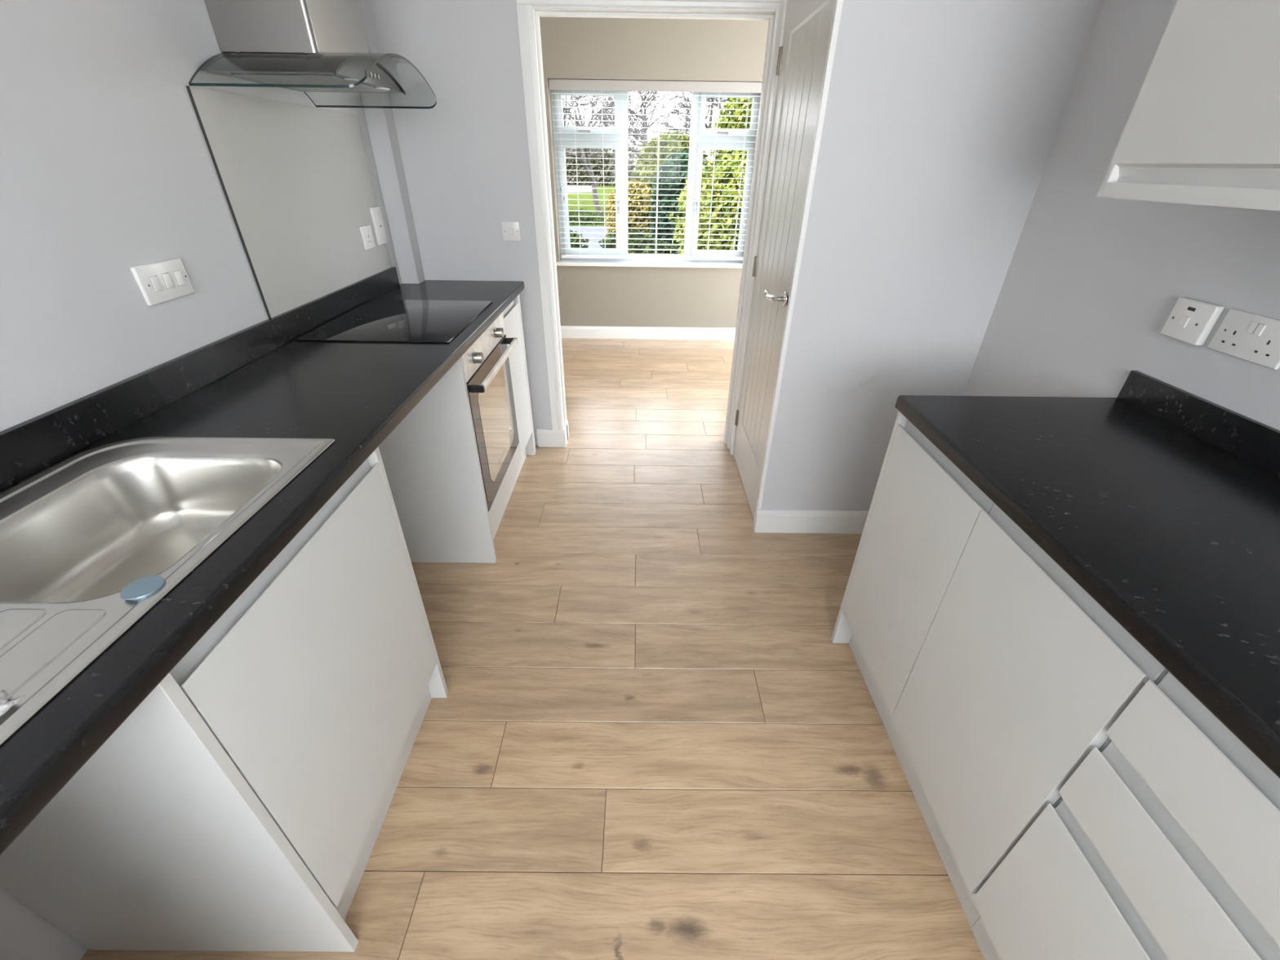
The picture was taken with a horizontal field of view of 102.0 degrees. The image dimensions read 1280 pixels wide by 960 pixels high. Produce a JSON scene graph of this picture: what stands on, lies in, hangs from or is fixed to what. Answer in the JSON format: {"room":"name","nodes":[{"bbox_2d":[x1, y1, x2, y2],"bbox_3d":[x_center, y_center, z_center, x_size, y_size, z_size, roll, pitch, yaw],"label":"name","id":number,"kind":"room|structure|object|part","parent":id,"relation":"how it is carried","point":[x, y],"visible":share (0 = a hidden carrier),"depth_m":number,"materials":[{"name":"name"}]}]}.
{"room":"kitchen","nodes":[
{"label":"kitchen","id":0,"kind":"room"},
{"bbox_2d":[0,0,401,959],"bbox_3d":[-1.205,-0.053,0.510,0.100,2.400,4.721,1,32,0],"label":"wall","id":1,"kind":"structure","parent":0,"point":[107,167],"depth_m":1.11,"materials":[{"name":"grey paint"}]},
{"bbox_2d":[129,257,195,306],"bbox_3d":[-1.147,-0.480,1.252,0.014,0.085,0.143,1,32,0],"label":"switch","id":2,"kind":"object","parent":1,"relation":"attached to","point":[160,282],"visible":1,"depth_m":1.24,"materials":[{"name":"white plastic"}]},
{"bbox_2d":[186,85,391,318],"bbox_3d":[-1.146,-0.989,1.852,0.008,0.578,0.918,1,32,0],"label":"backsplash","id":3,"kind":"structure","parent":1,"relation":"attached to","point":[296,182],"depth_m":1.71,"materials":[{"name":"grey glass"}]},
{"bbox_2d":[359,225,375,249],"bbox_3d":[-1.139,-1.015,2.170,0.014,0.086,0.086,1,32,0],"label":"outlet","id":4,"kind":"object","parent":3,"relation":"attached to","point":[366,231],"visible":1,"depth_m":2.16,"materials":[{"name":"white plastic"}]},
{"bbox_2d":[368,206,387,244],"bbox_3d":[-1.136,-1.109,2.261,0.016,0.146,0.086,1,32,0],"label":"switch","id":5,"kind":"object","parent":3,"relation":"attached to","point":[375,211],"visible":1,"depth_m":2.25,"materials":[{"name":"white plastic"}]},
{"bbox_2d":[188,0,436,108],"bbox_3d":[-0.918,-1.497,1.354,0.446,0.813,0.600,1,32,0],"label":"hood","id":6,"kind":"object","parent":1,"relation":"attached to","point":[316,46],"visible":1,"depth_m":1.40,"materials":[{"name":"silver glass"}]},
{"bbox_2d":[358,0,425,283],"bbox_3d":[-1.108,-1.210,2.399,0.085,2.400,0.091,1,32,0],"label":"wall","id":7,"kind":"structure","parent":0,"point":[380,123],"depth_m":2.28,"materials":[{"name":"grey paint"}]},
{"bbox_2d":[370,0,552,444],"bbox_3d":[-0.285,-1.251,2.484,1.732,2.400,0.100,1,32,0],"label":"wall","id":8,"kind":"structure","parent":0,"point":[465,157],"depth_m":2.29,"materials":[{"name":"grey paint"}]},
{"bbox_2d":[501,221,521,241],"bbox_3d":[-0.611,-1.181,2.461,0.086,0.086,0.014,1,32,0],"label":"light switch","id":9,"kind":"object","parent":8,"relation":"attached to","point":[511,231],"visible":1,"depth_m":2.46,"materials":[{"name":"white plastic"}]},
{"bbox_2d":[536,428,566,447],"bbox_3d":[-0.517,-0.245,3.031,0.166,0.108,0.020,1,32,0],"label":"baseboard","id":10,"kind":"structure","parent":8,"relation":"attached to","point":[546,437],"depth_m":3.02,"materials":[{"name":"white wood"}]},
{"bbox_2d":[563,419,568,444],"bbox_3d":[-0.441,-0.282,3.094,0.014,0.107,0.134,1,32,0],"label":"jamb","id":11,"kind":"object","parent":8,"relation":"attached to","point":[565,428],"visible":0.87,"depth_m":3.08,"materials":[{"name":"white wood"}]},
{"bbox_2d":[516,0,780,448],"bbox_3d":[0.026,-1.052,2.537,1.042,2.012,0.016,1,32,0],"label":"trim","id":12,"kind":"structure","parent":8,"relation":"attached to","point":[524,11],"depth_m":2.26,"materials":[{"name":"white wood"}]},
{"bbox_2d":[531,5,776,445],"bbox_3d":[0.048,-1.071,2.599,1.025,1.980,0.114,1,32,0],"label":"trim","id":13,"kind":"structure","parent":8,"relation":"attached to","point":[556,8],"depth_m":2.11,"materials":[{"name":"white wood"}]},
{"bbox_2d":[80,337,984,959],"bbox_3d":[-0.214,0.419,2.076,4.400,0.020,7.100,1,32,0],"label":"floor","id":14,"kind":"structure","parent":0,"point":[651,738],"depth_m":1.50,"materials":[{"name":"brown wood"}]},
{"bbox_2d":[0,672,358,951],"bbox_3d":[-0.880,0.617,0.875,0.560,0.884,0.018,1,32,0],"label":"end panel","id":15,"kind":"object","parent":14,"relation":"on","point":[159,841],"visible":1,"depth_m":0.88,"materials":[{"name":"white"}]},
{"bbox_2d":[169,457,436,920],"bbox_3d":[-0.851,0.457,1.136,0.504,0.883,0.591,1,32,0],"label":"sink base","id":16,"kind":"object","parent":14,"relation":"on","point":[313,682],"visible":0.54,"depth_m":1.00,"materials":[{"name":"grey laminate"}]},
{"bbox_2d":[0,436,334,745],"bbox_3d":[-0.888,0.240,0.717,0.479,0.161,1.008,1,32,0],"label":"sink","id":17,"kind":"object","parent":16,"relation":"on","point":[99,521],"visible":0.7,"depth_m":0.94,"materials":[{"name":"silver metal"}]},
{"bbox_2d":[0,689,25,716],"bbox_3d":[-0.697,0.246,0.553,0.040,0.005,0.052,1,32,0],"label":"scrap","id":18,"kind":"object","parent":17,"relation":"on","point":[6,704],"visible":1,"depth_m":0.56,"materials":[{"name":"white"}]},
{"bbox_2d":[120,575,164,599],"bbox_3d":[-0.685,0.150,0.715,0.047,0.007,0.047,1,32,0],"label":"cover","id":19,"kind":"object","parent":17,"relation":"on","point":[141,588],"visible":1,"depth_m":0.71,"materials":[{"name":"blue"}]},
{"bbox_2d":[0,280,524,855],"bbox_3d":[-0.869,-0.050,1.080,0.574,0.038,3.550,1,32,0],"label":"countertop","id":20,"kind":"structure","parent":16,"relation":"on","point":[354,394],"depth_m":1.02,"materials":[{"name":"black stone"}]},
{"bbox_2d":[0,266,399,490],"bbox_3d":[-1.147,-0.066,0.983,0.017,0.085,3.401,1,32,0],"label":"upstand","id":21,"kind":"object","parent":20,"relation":"on","point":[27,447],"visible":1,"depth_m":1.22,"materials":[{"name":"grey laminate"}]},
{"bbox_2d":[295,299,492,342],"bbox_3d":[-0.875,-0.605,1.943,0.502,0.006,0.582,1,32,0],"label":"cooktop","id":22,"kind":"object","parent":20,"relation":"in","point":[418,321],"visible":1,"depth_m":1.88,"materials":[{"name":"black glass"}]},
{"bbox_2d":[368,446,448,697],"bbox_3d":[-0.879,0.297,1.396,0.560,0.884,0.018,1,32,0],"label":"end panel","id":23,"kind":"object","parent":14,"relation":"on","point":[437,686],"visible":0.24,"depth_m":1.40,"materials":[{"name":"white laminate"}]},
{"bbox_2d":[378,356,496,563],"bbox_3d":[-0.877,-0.037,1.942,0.560,0.884,0.018,1,32,0],"label":"end panel","id":24,"kind":"object","parent":14,"relation":"on","point":[431,461],"visible":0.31,"depth_m":1.95,"materials":[{"name":"white laminate"}]},
{"bbox_2d":[488,443,521,539],"bbox_3d":[-0.849,-0.199,2.206,0.504,0.883,0.598,1,32,0],"label":"housing","id":25,"kind":"object","parent":14,"relation":"on","point":[500,504],"visible":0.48,"depth_m":2.33,"materials":[{"name":"grey laminate"}]},
{"bbox_2d":[462,311,519,511],"bbox_3d":[-0.810,-0.303,2.142,0.534,0.636,0.595,1,32,0],"label":"oven","id":26,"kind":"object","parent":25,"relation":"in","point":[486,363],"visible":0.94,"depth_m":2.08,"materials":[{"name":"grey metal"}]},
{"bbox_3d":[-0.575,-0.436,1.846,0.030,0.043,0.043,1,32,0],"label":"knob","id":27,"kind":"part","parent":26,"relation":"part of","materials":[{"name":"silver metal"}]},
{"bbox_3d":[-0.600,-0.530,2.002,0.020,0.097,0.595,1,32,0],"label":"control panel","id":28,"kind":"part","parent":26,"relation":"part of","materials":[{"name":"metal"}]},
{"bbox_3d":[-0.575,-0.602,2.117,0.030,0.043,0.043,1,32,0],"label":"knob","id":29,"kind":"part","parent":26,"relation":"part of","materials":[{"name":"silver metal"}]},
{"bbox_3d":[-0.547,-0.465,2.042,0.012,0.029,0.550,1,32,0],"label":"handle","id":30,"kind":"part","parent":26,"relation":"part of","materials":[{"name":"metal"}]},
{"bbox_2d":[502,299,532,483],"bbox_3d":[-0.848,-0.438,2.596,0.504,0.883,0.314,1,32,0],"label":"base unit","id":31,"kind":"object","parent":14,"relation":"on","point":[511,313],"visible":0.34,"depth_m":2.56,"materials":[{"name":"grey laminate"}]},
{"bbox_2d":[514,294,536,455],"bbox_3d":[-0.876,-0.532,2.748,0.560,0.884,0.042,1,32,0],"label":"end panel","id":32,"kind":"object","parent":14,"relation":"on","point":[531,446],"visible":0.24,"depth_m":2.80,"materials":[{"name":"white laminate"}]},
{"bbox_2d":[831,411,907,643],"bbox_3d":[0.971,0.196,1.602,0.576,0.884,0.018,1,32,0],"label":"end panel","id":33,"kind":"object","parent":14,"relation":"on","point":[842,632],"visible":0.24,"depth_m":1.64,"materials":[{"name":"white laminate"}]},
{"bbox_2d":[842,419,1168,927],"bbox_3d":[0.962,0.409,1.256,0.560,0.883,0.794,1,32,0],"label":"base unit","id":34,"kind":"object","parent":14,"relation":"on","point":[990,674],"visible":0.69,"depth_m":1.06,"materials":[{"name":"grey"}]},
{"bbox_3d":[0.695,0.233,1.383,0.022,0.717,0.393,1,32,0],"label":"door","id":35,"kind":"part","parent":34,"relation":"part of","materials":[{"name":"white"}]},
{"bbox_3d":[0.694,0.441,1.045,0.022,0.717,0.394,1,32,0],"label":"door","id":36,"kind":"part","parent":34,"relation":"part of","materials":[{"name":"white"}]},
{"bbox_2d":[894,395,1279,778],"bbox_3d":[0.970,0.326,0.507,0.590,0.038,2.027,1,32,0],"label":"countertop","id":37,"kind":"structure","parent":34,"relation":"on","point":[1175,535],"depth_m":0.89,"materials":[{"name":"black stone"}]},
{"bbox_2d":[1116,370,1279,478],"bbox_3d":[1.258,0.281,0.479,0.015,0.075,2.027,1,32,0],"label":"upstand","id":38,"kind":"object","parent":37,"relation":"on","point":[1257,443],"visible":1,"depth_m":1.15,"materials":[{"name":"black stone"}]},
{"bbox_2d":[971,671,1279,959],"bbox_3d":[0.961,0.773,0.661,0.560,0.883,0.599,1,32,0],"label":"drawer unit","id":39,"kind":"object","parent":14,"relation":"on","point":[1163,843],"visible":0.87,"depth_m":0.69,"materials":[{"name":"grey laminate"}]},
{"bbox_3d":[0.691,0.838,0.701,0.022,0.400,0.592,1,32,0],"label":"drawer","id":40,"kind":"part","parent":39,"relation":"part of","materials":[{"name":"white laminate"}]},
{"bbox_3d":[0.694,0.597,0.553,0.022,0.157,0.592,1,32,0],"label":"drawer","id":41,"kind":"part","parent":39,"relation":"part of","materials":[{"name":"white laminate"}]},
{"bbox_3d":[0.696,0.462,0.470,0.022,0.152,0.592,1,32,0],"label":"drawer","id":42,"kind":"part","parent":39,"relation":"part of","materials":[{"name":"white laminate"}]},
{"bbox_2d":[539,17,768,328],"bbox_3d":[-0.193,-2.445,4.433,4.200,2.400,0.260,1,32,0],"label":"wall","id":43,"kind":"structure","parent":0,"point":[585,48],"depth_m":3.91,"materials":[{"name":"beige paint"}]},
{"bbox_2d":[560,325,735,340],"bbox_3d":[-0.207,-1.397,4.913,4.200,0.110,0.018,1,32,0],"label":"baseboard","id":44,"kind":"structure","parent":43,"relation":"attached to","point":[566,331],"depth_m":4.91,"materials":[{"name":"white wood"}]},
{"bbox_2d":[555,259,742,268],"bbox_3d":[0.125,-1.934,4.642,1.790,0.027,0.153,1,32,0],"label":"trim","id":45,"kind":"structure","parent":43,"relation":"attached to","point":[562,262],"depth_m":4.58,"materials":[{"name":"white wood"}]},
{"bbox_2d":[550,89,760,262],"bbox_3d":[0.133,-2.542,4.373,1.679,1.297,0.096,1,32,0],"label":"window","id":46,"kind":"structure","parent":43,"relation":"in","point":[693,177],"depth_m":4.26,"materials":[{"name":"white plastic"}]},
{"bbox_3d":[-0.450,-2.808,4.168,0.102,0.022,0.022,1,32,0],"label":"handle","id":47,"kind":"part","parent":46,"relation":"part of","materials":[{"name":"silver metal"}]},
{"bbox_3d":[-0.409,-2.936,4.134,0.507,0.300,0.054,1,32,0],"label":"sash","id":48,"kind":"part","parent":46,"relation":"part of","materials":[{"name":"white plastic"}]},
{"bbox_3d":[-0.416,-2.402,4.461,0.507,0.855,0.054,1,32,0],"label":"sash","id":49,"kind":"part","parent":46,"relation":"part of","materials":[{"name":"white plastic"}]},
{"bbox_2d":[548,79,762,260],"bbox_3d":[0.135,-2.510,4.294,1.669,1.264,0.077,1,32,0],"label":"blind","id":50,"kind":"object","parent":46,"relation":"attached to","point":[749,87],"visible":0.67,"depth_m":4.16,"materials":[{"name":"grey plastic"}]},
{"bbox_3d":[-0.654,-2.715,4.141,0.002,0.645,0.002,1,32,0],"label":"pull cord","id":51,"kind":"part","parent":50,"relation":"part of","materials":[{"name":"white plastic"}]},
{"bbox_3d":[-0.634,-2.685,4.159,0.002,0.715,0.002,1,32,0],"label":"pull cord","id":52,"kind":"part","parent":50,"relation":"part of","materials":[{"name":"white plastic"}]},
{"bbox_3d":[0.125,-1.987,4.629,1.649,0.022,0.050,1,32,0],"label":"rail","id":53,"kind":"part","parent":50,"relation":"part of","materials":[{"name":"white plastic"}]},
{"bbox_3d":[0.490,-2.339,4.454,0.022,0.102,0.022,1,32,0],"label":"handle","id":54,"kind":"part","parent":46,"relation":"part of","materials":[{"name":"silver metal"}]},
{"bbox_3d":[0.666,-2.796,4.173,0.102,0.022,0.022,1,32,0],"label":"handle","id":55,"kind":"part","parent":46,"relation":"part of","materials":[{"name":"silver metal"}]},
{"bbox_3d":[0.700,-2.389,4.466,0.463,0.855,0.054,1,32,0],"label":"sash","id":56,"kind":"part","parent":46,"relation":"part of","materials":[{"name":"white plastic"}]},
{"bbox_3d":[0.707,-2.924,4.139,0.463,0.300,0.054,1,32,0],"label":"sash","id":57,"kind":"part","parent":46,"relation":"part of","materials":[{"name":"white plastic"}]},
{"bbox_2d":[733,3,787,455],"bbox_3d":[0.581,-1.019,2.125,0.060,2.400,0.751,1,32,0],"label":"wall","id":58,"kind":"structure","parent":0,"point":[787,3],"depth_m":2.33,"materials":[{"name":"grey paint"}]},
{"bbox_2d":[728,0,787,454],"bbox_3d":[0.542,-0.856,2.197,0.012,2.045,0.763,1,32,0],"label":"trim","id":59,"kind":"structure","parent":58,"relation":"attached to","point":[783,7],"depth_m":2.34,"materials":[{"name":"white wood"}]},
{"bbox_2d":[733,0,835,519],"bbox_3d":[0.538,-0.815,2.180,0.100,1.977,0.704,1,32,0],"label":"door","id":60,"kind":"structure","parent":58,"relation":"in","point":[802,56],"depth_m":2.05,"materials":[{"name":"white paint"}]},
{"bbox_3d":[0.513,-0.702,1.984,0.051,0.032,0.150,1,32,0],"label":"lever","id":61,"kind":"part","parent":60,"relation":"part of","materials":[{"name":"silver metal"}]},
{"bbox_2d":[760,0,1104,511],"bbox_3d":[0.961,-0.803,1.781,0.823,2.400,0.060,1,32,0],"label":"wall","id":62,"kind":"structure","parent":0,"point":[943,118],"depth_m":1.70,"materials":[{"name":"grey paint"}]},
{"bbox_2d":[752,0,843,528],"bbox_3d":[0.545,-0.797,1.762,0.018,2.399,0.024,1,32,0],"label":"trim","id":63,"kind":"structure","parent":62,"relation":"attached to","point":[837,8],"depth_m":1.72,"materials":[{"name":"white wood"}]},
{"bbox_2d":[753,509,868,533],"bbox_3d":[0.891,0.191,2.345,0.737,0.115,0.018,1,32,0],"label":"baseboard","id":64,"kind":"structure","parent":62,"relation":"attached to","point":[766,521],"depth_m":2.33,"materials":[{"name":"white wood"}]},
{"bbox_2d":[962,0,1279,430],"bbox_3d":[1.319,0.212,0.133,0.100,2.400,3.810,1,32,0],"label":"wall","id":65,"kind":"structure","parent":0,"point":[1091,284],"depth_m":1.39,"materials":[{"name":"grey paint"}]},
{"bbox_2d":[1096,0,1279,210],"bbox_3d":[1.117,-0.749,0.641,0.314,0.736,0.600,1,32,0],"label":"wall cabinet","id":66,"kind":"object","parent":65,"relation":"attached to","point":[1202,127],"depth_m":0.87,"materials":[{"name":"white laminate"}]},
{"bbox_2d":[1160,297,1225,345],"bbox_3d":[1.259,-0.364,1.186,0.024,0.086,0.096,1,32,0],"label":"fused spur","id":67,"kind":"object","parent":65,"relation":"attached to","point":[1191,321],"visible":1,"depth_m":1.18,"materials":[{"name":"white plastic"}]},
{"bbox_2d":[1207,308,1279,369],"bbox_3d":[1.264,-0.293,1.070,0.012,0.086,0.146,1,32,0],"label":"double socket","id":68,"kind":"object","parent":65,"relation":"attached to","point":[1251,337],"visible":1,"depth_m":1.07,"materials":[{"name":"white plastic"}]},
{"label":"outside","id":69,"kind":"structure","parent":0,"visible":0},
{"bbox_2d":[567,185,615,226],"bbox_3d":[0.115,-36.469,62.799,120.000,0.300,134.800,1,32,0],"label":"lawn","id":70,"kind":"structure","parent":69,"point":[604,197],"depth_m":24.67,"materials":[{"name":"green plant"}]},
{"bbox_2d":[569,229,589,248],"bbox_3d":[-1.539,-4.704,10.271,1.070,0.498,0.691,1,32,0],"label":"plant","id":71,"kind":"object","parent":70,"relation":"on","point":[571,235],"visible":0.17,"depth_m":10.17,"materials":[{"name":"green plant"}]},
{"bbox_2d":[568,207,614,226],"bbox_3d":[-2.591,-8.039,15.750,4.781,0.430,2.768,1,32,0],"label":"plant","id":72,"kind":"object","parent":70,"relation":"on","point":[571,213],"visible":0.24,"depth_m":15.27,"materials":[{"name":"green plant"}]},
{"bbox_2d":[562,95,631,215],"bbox_3d":[-2.707,-11.038,16.343,5.171,4.904,5.449,1,32,0],"label":"bare tree","id":73,"kind":"object","parent":70,"relation":"on","point":[589,172],"visible":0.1,"depth_m":16.05,"materials":[{"name":"grey plant"}]},
{"bbox_2d":[564,146,641,186],"bbox_3d":[-6.416,-24.494,40.117,19.109,3.111,3.491,1,32,0],"label":"hedgerow","id":74,"kind":"object","parent":70,"relation":"on","point":[571,175],"visible":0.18,"depth_m":39.50,"materials":[{"name":"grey plant"}]},
{"bbox_2d":[562,95,649,160],"bbox_3d":[-3.249,-13.579,20.283,7.272,5.070,5.045,2,32,2],"label":"bare tree","id":75,"kind":"object","parent":70,"relation":"on","point":[572,149],"visible":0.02,"depth_m":20.51,"materials":[{"name":"grey plant"}]},
{"bbox_2d":[572,91,737,156],"bbox_3d":[0.881,-9.522,14.190,5.484,4.596,4.568,1,32,0],"label":"bare tree","id":76,"kind":"object","parent":70,"relation":"on","point":[644,124],"visible":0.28,"depth_m":13.75,"materials":[{"name":"grey plant"}]},
{"bbox_2d":[648,149,710,251],"bbox_3d":[0.870,-5.769,10.765,1.381,1.862,1.345,1,32,0],"label":"conifer","id":77,"kind":"object","parent":70,"relation":"on","point":[673,165],"visible":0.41,"depth_m":10.40,"materials":[{"name":"green plant"}]},
{"bbox_2d":[640,91,733,134],"bbox_3d":[2.388,-12.161,17.958,4.134,5.201,6.367,-24,39,-35],"label":"bare tree","id":78,"kind":"object","parent":70,"relation":"on","point":[667,125],"visible":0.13,"depth_m":18.28,"materials":[{"name":"grey plant"}]},
{"bbox_2d":[668,150,747,253],"bbox_3d":[2.057,-4.410,8.571,3.170,1.875,1.958,1,32,0],"label":"hedge","id":79,"kind":"object","parent":70,"relation":"on","point":[733,166],"visible":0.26,"depth_m":8.12,"materials":[{"name":"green plant"}]},
{"bbox_2d":[706,97,752,171],"bbox_3d":[2.317,-7.147,11.915,1.779,2.954,1.564,1,32,0],"label":"shrub","id":80,"kind":"object","parent":70,"relation":"on","point":[735,106],"visible":0.12,"depth_m":11.17,"materials":[{"name":"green plant"}]},
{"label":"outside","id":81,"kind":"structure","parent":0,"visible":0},
{"bbox_2d":[568,226,679,253],"bbox_3d":[-0.894,-5.438,11.917,7.000,0.062,7.000,1,32,0],"label":"driveway","id":82,"kind":"structure","parent":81,"point":[582,229],"depth_m":13.20,"materials":[{"name":"grey concrete"}]},
{"bbox_2d":[598,228,654,253],"bbox_3d":[-0.198,-4.497,9.901,1.201,0.551,0.768,1,32,0],"label":"plant","id":83,"kind":"object","parent":82,"relation":"on","point":[610,235],"visible":0.38,"depth_m":9.75,"materials":[{"name":"green plant"}]},
{"bbox_2d":[604,179,655,238],"bbox_3d":[-0.169,-6.223,12.024,1.367,1.274,1.316,1,32,0],"label":"shrub","id":84,"kind":"object","parent":82,"relation":"on","point":[633,185],"visible":0.41,"depth_m":11.70,"materials":[{"name":"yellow plant"}]},
{"bbox_2d":[641,240,676,253],"bbox_3d":[0.354,-4.129,9.431,0.682,0.425,0.434,1,32,0],"label":"plant","id":85,"kind":"object","parent":82,"relation":"on","point":[649,246],"visible":0.34,"depth_m":9.31,"materials":[{"name":"green plant"}]},
{"bbox_2d":[631,130,708,199],"bbox_3d":[0.826,-7.625,13.389,2.181,2.321,1.569,-1,32,-2],"label":"clump","id":86,"kind":"object","parent":82,"relation":"on","point":[651,171],"visible":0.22,"depth_m":12.76,"materials":[{"name":"green plant"}]},
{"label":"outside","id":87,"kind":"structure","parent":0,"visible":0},
{"bbox_2d":[567,185,591,192],"bbox_3d":[-21.178,-38.069,64.680,37.400,0.064,90.000,1,32,0],"label":"road","id":88,"kind":"structure","parent":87,"point":[569,190],"depth_m":34.32,"materials":[{"name":"grey"}]}
]}

